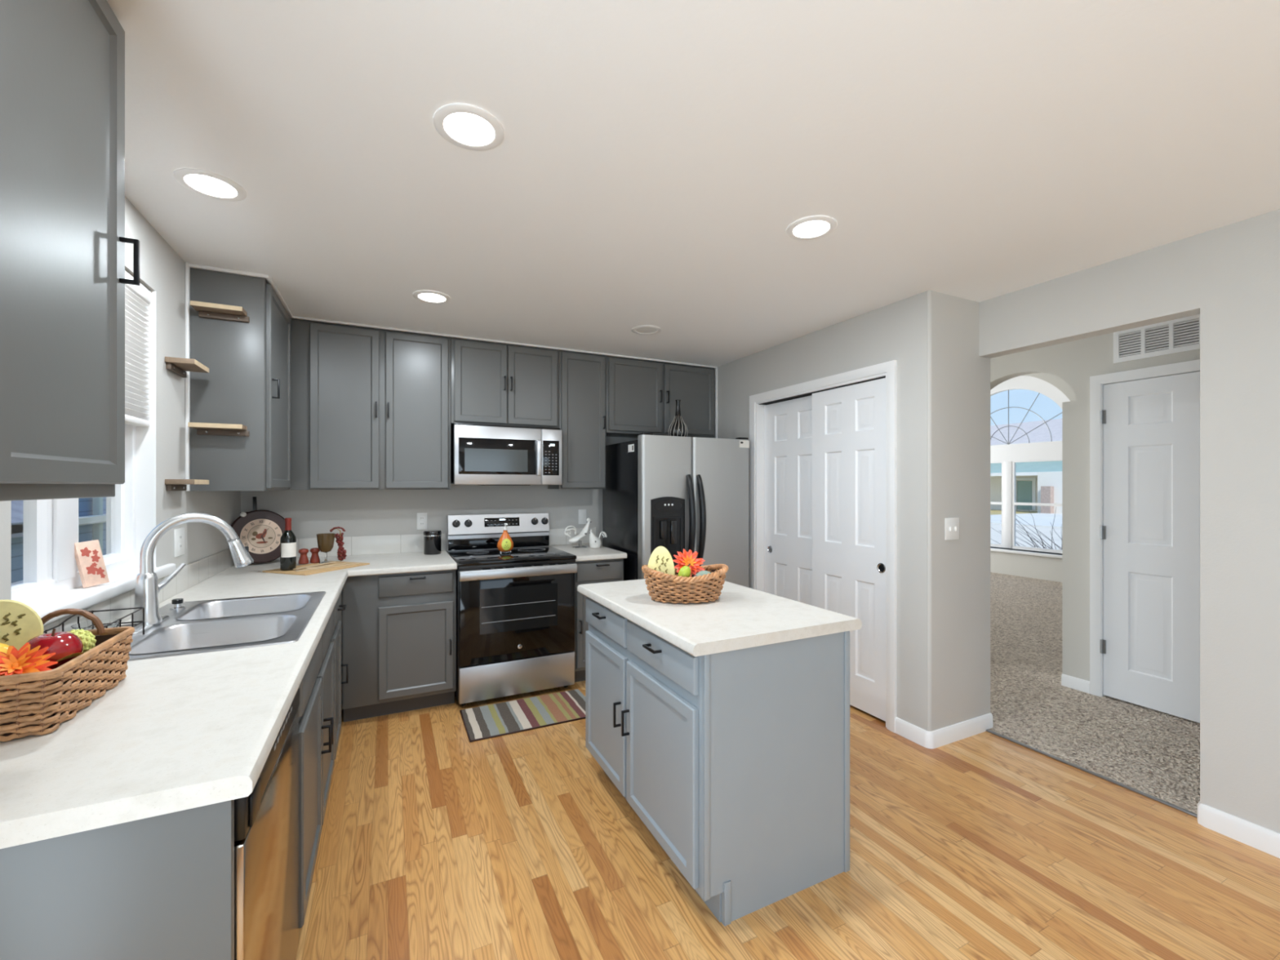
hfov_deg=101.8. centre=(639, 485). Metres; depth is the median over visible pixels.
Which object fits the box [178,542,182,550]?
socket
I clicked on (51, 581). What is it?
window
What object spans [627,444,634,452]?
magnet
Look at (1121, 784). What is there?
trim
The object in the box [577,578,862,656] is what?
island countertop
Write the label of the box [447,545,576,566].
cooktop
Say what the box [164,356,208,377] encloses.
wall shelf
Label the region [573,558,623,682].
base cabinet
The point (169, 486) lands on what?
wall shelf
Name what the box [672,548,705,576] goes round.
flower
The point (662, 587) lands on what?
wicker basket
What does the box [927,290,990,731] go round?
wall
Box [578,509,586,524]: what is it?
light switch
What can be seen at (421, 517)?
wall outlet
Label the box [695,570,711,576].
leaf
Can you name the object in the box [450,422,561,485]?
microwave
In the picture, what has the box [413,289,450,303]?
recessed light
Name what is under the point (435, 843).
floor
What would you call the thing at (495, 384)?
upper cabinet
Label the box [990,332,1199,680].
wall
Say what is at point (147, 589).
faucet
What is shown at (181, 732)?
countertop
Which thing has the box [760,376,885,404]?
trim
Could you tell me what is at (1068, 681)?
baseboard
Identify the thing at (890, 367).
trim
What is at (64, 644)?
apple
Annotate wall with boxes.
[0,196,240,633]
[240,436,638,559]
[712,290,927,730]
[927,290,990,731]
[978,208,1279,833]
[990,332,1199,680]
[990,373,1075,582]
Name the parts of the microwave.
door glass, handle, control panel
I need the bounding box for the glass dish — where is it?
[71,618,121,630]
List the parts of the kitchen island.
handle, door, drawer, handle, handle, handle, drawer, door, panel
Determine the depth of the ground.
34.60 m
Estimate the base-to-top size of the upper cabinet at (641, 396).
0.604 m
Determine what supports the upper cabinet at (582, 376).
attached to the wall at (360, 513)
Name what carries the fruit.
on the basket at (37, 701)
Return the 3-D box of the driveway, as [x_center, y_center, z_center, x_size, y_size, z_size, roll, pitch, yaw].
[23.549,1.726,27.305,13.800,0.040,8.600,0,0,-26]
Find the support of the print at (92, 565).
attached to the greeting card
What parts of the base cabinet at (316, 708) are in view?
door, door, handle, handle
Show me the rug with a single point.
(491, 721)
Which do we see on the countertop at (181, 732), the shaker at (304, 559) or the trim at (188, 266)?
the shaker at (304, 559)
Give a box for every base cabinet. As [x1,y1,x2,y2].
[297,607,334,928]
[329,588,348,759]
[342,569,456,722]
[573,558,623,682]
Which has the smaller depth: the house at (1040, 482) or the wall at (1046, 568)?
the wall at (1046, 568)
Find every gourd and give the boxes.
[0,643,8,653]
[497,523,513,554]
[678,563,691,577]
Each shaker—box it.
[298,548,308,564]
[310,547,319,563]
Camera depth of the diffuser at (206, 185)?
1.80 m
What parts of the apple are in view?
stem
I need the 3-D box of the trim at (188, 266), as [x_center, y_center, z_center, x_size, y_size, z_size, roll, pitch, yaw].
[-0.726,-0.510,3.495,3.446,1.068,0.712,0,0,-26]
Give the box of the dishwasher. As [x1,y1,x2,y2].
[234,686,299,959]
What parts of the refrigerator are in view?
door, control panel, handle, handle, door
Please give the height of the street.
0.020 m
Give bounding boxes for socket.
[178,533,182,541]
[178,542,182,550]
[419,521,424,525]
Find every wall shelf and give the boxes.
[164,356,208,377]
[164,479,208,490]
[187,422,249,436]
[190,300,249,322]
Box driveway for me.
[990,512,1062,524]
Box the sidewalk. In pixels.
[990,520,1061,528]
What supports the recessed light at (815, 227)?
in the ceiling
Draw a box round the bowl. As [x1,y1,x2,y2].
[316,533,335,552]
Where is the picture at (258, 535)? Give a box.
[247,524,275,547]
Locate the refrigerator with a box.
[602,432,749,587]
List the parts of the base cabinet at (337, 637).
door, drawer, handle, handle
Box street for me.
[990,523,1062,551]
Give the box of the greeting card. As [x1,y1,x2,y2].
[74,539,109,587]
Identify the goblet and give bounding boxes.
[316,533,335,563]
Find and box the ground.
[990,509,1037,515]
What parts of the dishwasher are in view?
handle, control panel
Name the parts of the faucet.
plate, handle, spout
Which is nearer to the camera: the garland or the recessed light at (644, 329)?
the garland
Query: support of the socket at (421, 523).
attached to the wall outlet at (421, 517)
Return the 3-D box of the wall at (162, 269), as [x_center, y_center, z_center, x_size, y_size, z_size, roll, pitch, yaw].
[-0.935,0.176,-0.186,0.159,2.440,8.080,0,0,-26]
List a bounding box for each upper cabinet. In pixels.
[0,0,139,501]
[189,267,290,491]
[288,319,450,489]
[450,337,559,427]
[547,351,605,488]
[605,355,714,438]
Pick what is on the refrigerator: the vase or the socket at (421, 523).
the vase
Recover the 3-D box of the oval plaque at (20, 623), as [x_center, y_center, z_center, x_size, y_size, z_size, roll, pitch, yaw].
[-1.419,0.324,1.154,0.032,0.139,0.125,0,0,42]
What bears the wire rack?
on the countertop at (181, 732)
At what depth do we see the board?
2.99 m
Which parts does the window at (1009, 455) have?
sill, sash frame, frame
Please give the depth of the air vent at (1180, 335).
3.18 m
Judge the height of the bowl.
0.116 m
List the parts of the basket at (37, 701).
handle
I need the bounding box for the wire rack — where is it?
[43,607,144,635]
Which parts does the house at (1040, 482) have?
door, door frame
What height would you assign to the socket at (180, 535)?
0.028 m
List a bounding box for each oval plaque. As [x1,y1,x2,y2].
[0,599,44,650]
[647,546,675,575]
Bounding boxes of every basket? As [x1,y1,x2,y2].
[0,608,134,742]
[641,564,728,604]
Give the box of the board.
[262,560,369,575]
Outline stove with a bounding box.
[447,512,577,705]
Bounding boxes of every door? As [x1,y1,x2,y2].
[764,395,812,605]
[812,377,885,721]
[1100,371,1199,723]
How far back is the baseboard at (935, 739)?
2.86 m
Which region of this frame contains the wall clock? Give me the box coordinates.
[228,496,284,563]
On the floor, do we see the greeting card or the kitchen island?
the kitchen island
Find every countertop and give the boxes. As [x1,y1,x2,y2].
[0,551,457,848]
[549,543,626,561]
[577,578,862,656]
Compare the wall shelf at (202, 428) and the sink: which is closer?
the sink
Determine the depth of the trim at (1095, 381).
3.44 m
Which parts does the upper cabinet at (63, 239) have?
handle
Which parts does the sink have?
bowl, bowl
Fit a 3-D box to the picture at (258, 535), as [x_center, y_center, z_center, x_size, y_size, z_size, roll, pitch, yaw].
[-2.329,0.309,3.203,0.023,0.142,0.143,0,0,39]
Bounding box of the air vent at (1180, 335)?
[1113,314,1199,363]
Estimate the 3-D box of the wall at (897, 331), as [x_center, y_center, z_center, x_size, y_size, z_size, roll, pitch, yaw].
[1.086,0.176,3.838,0.115,2.440,2.299,0,0,-26]
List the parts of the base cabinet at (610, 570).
handle, door, drawer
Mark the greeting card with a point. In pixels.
(89, 558)
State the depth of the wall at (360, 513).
3.76 m
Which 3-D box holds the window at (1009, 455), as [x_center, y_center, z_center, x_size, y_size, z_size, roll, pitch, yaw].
[5.814,-0.364,8.296,0.320,2.810,2.220,0,0,-26]
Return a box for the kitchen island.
[577,578,862,926]
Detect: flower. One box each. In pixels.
[0,642,57,689]
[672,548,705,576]
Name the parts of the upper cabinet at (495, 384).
door, handle, handle, door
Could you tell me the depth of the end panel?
0.81 m
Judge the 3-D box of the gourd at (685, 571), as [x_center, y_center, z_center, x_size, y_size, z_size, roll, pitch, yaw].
[0.185,0.359,2.159,0.057,0.074,0.047,0,0,-26]
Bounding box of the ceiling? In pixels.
[106,0,1279,368]
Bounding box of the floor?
[295,572,1279,959]
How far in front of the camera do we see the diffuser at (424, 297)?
2.86 m
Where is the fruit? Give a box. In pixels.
[68,629,96,653]
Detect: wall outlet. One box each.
[173,527,184,557]
[417,512,426,529]
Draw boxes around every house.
[11,497,106,582]
[990,418,1062,513]
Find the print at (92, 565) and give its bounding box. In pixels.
[80,546,105,577]
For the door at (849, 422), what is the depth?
3.25 m
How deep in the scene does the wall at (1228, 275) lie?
2.08 m
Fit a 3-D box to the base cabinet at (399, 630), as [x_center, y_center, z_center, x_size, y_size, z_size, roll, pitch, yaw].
[-1.571,0.958,3.414,0.622,0.876,0.720,0,0,-26]
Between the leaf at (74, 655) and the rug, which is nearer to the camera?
the leaf at (74, 655)
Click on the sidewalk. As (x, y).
(991, 522)
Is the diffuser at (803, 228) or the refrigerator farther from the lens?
the refrigerator
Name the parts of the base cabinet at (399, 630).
drawer, door, handle, handle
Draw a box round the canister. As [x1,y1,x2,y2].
[423,529,441,555]
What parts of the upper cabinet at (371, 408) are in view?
door, handle, handle, door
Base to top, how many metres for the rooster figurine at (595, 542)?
0.146 m
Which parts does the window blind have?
rail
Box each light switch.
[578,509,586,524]
[945,517,959,540]
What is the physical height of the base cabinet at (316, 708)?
0.876 m
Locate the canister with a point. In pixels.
(432, 538)
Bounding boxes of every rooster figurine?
[564,518,591,547]
[589,528,606,548]
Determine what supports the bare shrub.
on the ground
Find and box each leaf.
[56,652,83,662]
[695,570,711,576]
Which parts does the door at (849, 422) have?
finger pull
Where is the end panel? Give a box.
[0,799,234,959]
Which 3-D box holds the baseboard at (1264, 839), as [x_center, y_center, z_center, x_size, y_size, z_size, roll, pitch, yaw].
[3.386,1.353,0.051,0.122,0.087,4.739,0,0,-26]
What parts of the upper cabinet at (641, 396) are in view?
door, handle, door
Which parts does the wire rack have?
rail, leg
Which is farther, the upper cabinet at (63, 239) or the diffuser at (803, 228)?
the diffuser at (803, 228)
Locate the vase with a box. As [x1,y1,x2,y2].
[668,400,688,436]
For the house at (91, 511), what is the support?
on the ground
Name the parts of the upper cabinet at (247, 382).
handle, door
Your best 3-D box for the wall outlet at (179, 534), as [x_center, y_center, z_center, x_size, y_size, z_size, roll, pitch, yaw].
[-2.082,0.254,2.352,0.008,0.125,0.120,0,0,-26]
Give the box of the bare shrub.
[991,507,1062,553]
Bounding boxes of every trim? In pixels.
[185,262,717,491]
[749,360,896,733]
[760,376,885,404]
[986,728,1197,817]
[1089,359,1199,697]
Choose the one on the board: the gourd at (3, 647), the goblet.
the goblet
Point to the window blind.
(136, 297)
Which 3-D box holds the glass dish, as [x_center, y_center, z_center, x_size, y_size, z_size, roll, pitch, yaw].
[-1.587,0.416,1.520,0.104,0.030,0.104,0,0,-26]
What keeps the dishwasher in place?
on the floor
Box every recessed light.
[173,167,246,201]
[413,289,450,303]
[433,103,504,151]
[631,324,661,334]
[786,215,837,239]
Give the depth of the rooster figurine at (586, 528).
4.05 m
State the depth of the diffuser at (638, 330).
3.47 m
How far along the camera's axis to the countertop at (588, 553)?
3.74 m
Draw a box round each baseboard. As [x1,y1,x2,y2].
[894,712,993,748]
[1061,673,1089,693]
[1197,800,1279,858]
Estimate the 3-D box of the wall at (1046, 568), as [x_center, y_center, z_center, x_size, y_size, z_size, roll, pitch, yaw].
[6.271,-0.404,7.318,0.190,3.600,10.900,0,0,-26]
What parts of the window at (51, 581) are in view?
sash frame, frame, sill, sash frame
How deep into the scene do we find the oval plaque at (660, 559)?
2.21 m
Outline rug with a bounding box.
[459,688,585,742]
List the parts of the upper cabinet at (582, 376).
handle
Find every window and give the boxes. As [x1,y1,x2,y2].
[11,290,176,625]
[990,375,1070,558]
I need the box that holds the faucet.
[130,512,253,635]
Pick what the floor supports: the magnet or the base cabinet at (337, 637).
the base cabinet at (337, 637)
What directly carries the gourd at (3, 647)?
on the basket at (37, 701)
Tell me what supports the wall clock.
on the countertop at (181, 732)
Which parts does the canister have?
lid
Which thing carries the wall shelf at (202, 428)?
attached to the upper cabinet at (247, 382)
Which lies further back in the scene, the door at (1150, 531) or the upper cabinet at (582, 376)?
the upper cabinet at (582, 376)
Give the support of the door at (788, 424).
in the wall at (897, 331)
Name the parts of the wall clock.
knob, hanging post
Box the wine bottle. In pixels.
[280,517,296,570]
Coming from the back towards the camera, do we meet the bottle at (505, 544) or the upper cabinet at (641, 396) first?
the upper cabinet at (641, 396)
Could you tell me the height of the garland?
0.218 m
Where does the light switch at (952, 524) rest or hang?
attached to the wall at (958, 380)
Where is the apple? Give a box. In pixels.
[26,628,83,669]
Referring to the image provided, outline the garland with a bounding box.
[329,526,346,560]
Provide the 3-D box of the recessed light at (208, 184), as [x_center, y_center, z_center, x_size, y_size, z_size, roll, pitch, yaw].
[-1.486,-1.040,1.802,0.196,0.008,0.196,0,0,-26]
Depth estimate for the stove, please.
3.41 m
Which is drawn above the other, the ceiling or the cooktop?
the ceiling
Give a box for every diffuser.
[184,174,236,197]
[417,293,445,302]
[443,112,494,145]
[635,327,657,333]
[793,220,830,237]
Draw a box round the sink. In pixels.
[124,591,325,661]
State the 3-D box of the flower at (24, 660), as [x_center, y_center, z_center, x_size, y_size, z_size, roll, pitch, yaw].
[-1.215,0.363,1.011,0.107,0.096,0.088,0,0,-26]
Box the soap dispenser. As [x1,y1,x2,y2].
[169,598,185,610]
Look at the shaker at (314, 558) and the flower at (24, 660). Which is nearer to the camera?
the flower at (24, 660)
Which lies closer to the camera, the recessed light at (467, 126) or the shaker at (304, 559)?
the recessed light at (467, 126)
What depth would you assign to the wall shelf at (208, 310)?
2.46 m
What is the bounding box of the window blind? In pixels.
[124,270,151,426]
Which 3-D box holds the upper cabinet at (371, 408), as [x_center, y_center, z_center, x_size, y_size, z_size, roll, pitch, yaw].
[-1.792,-0.502,3.519,0.941,1.052,0.361,0,0,-26]
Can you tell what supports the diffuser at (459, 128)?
attached to the recessed light at (467, 126)
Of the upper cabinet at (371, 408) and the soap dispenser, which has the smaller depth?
the soap dispenser
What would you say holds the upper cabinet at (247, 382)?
attached to the wall at (162, 269)
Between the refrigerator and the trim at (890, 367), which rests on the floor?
the refrigerator
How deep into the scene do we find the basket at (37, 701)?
1.04 m

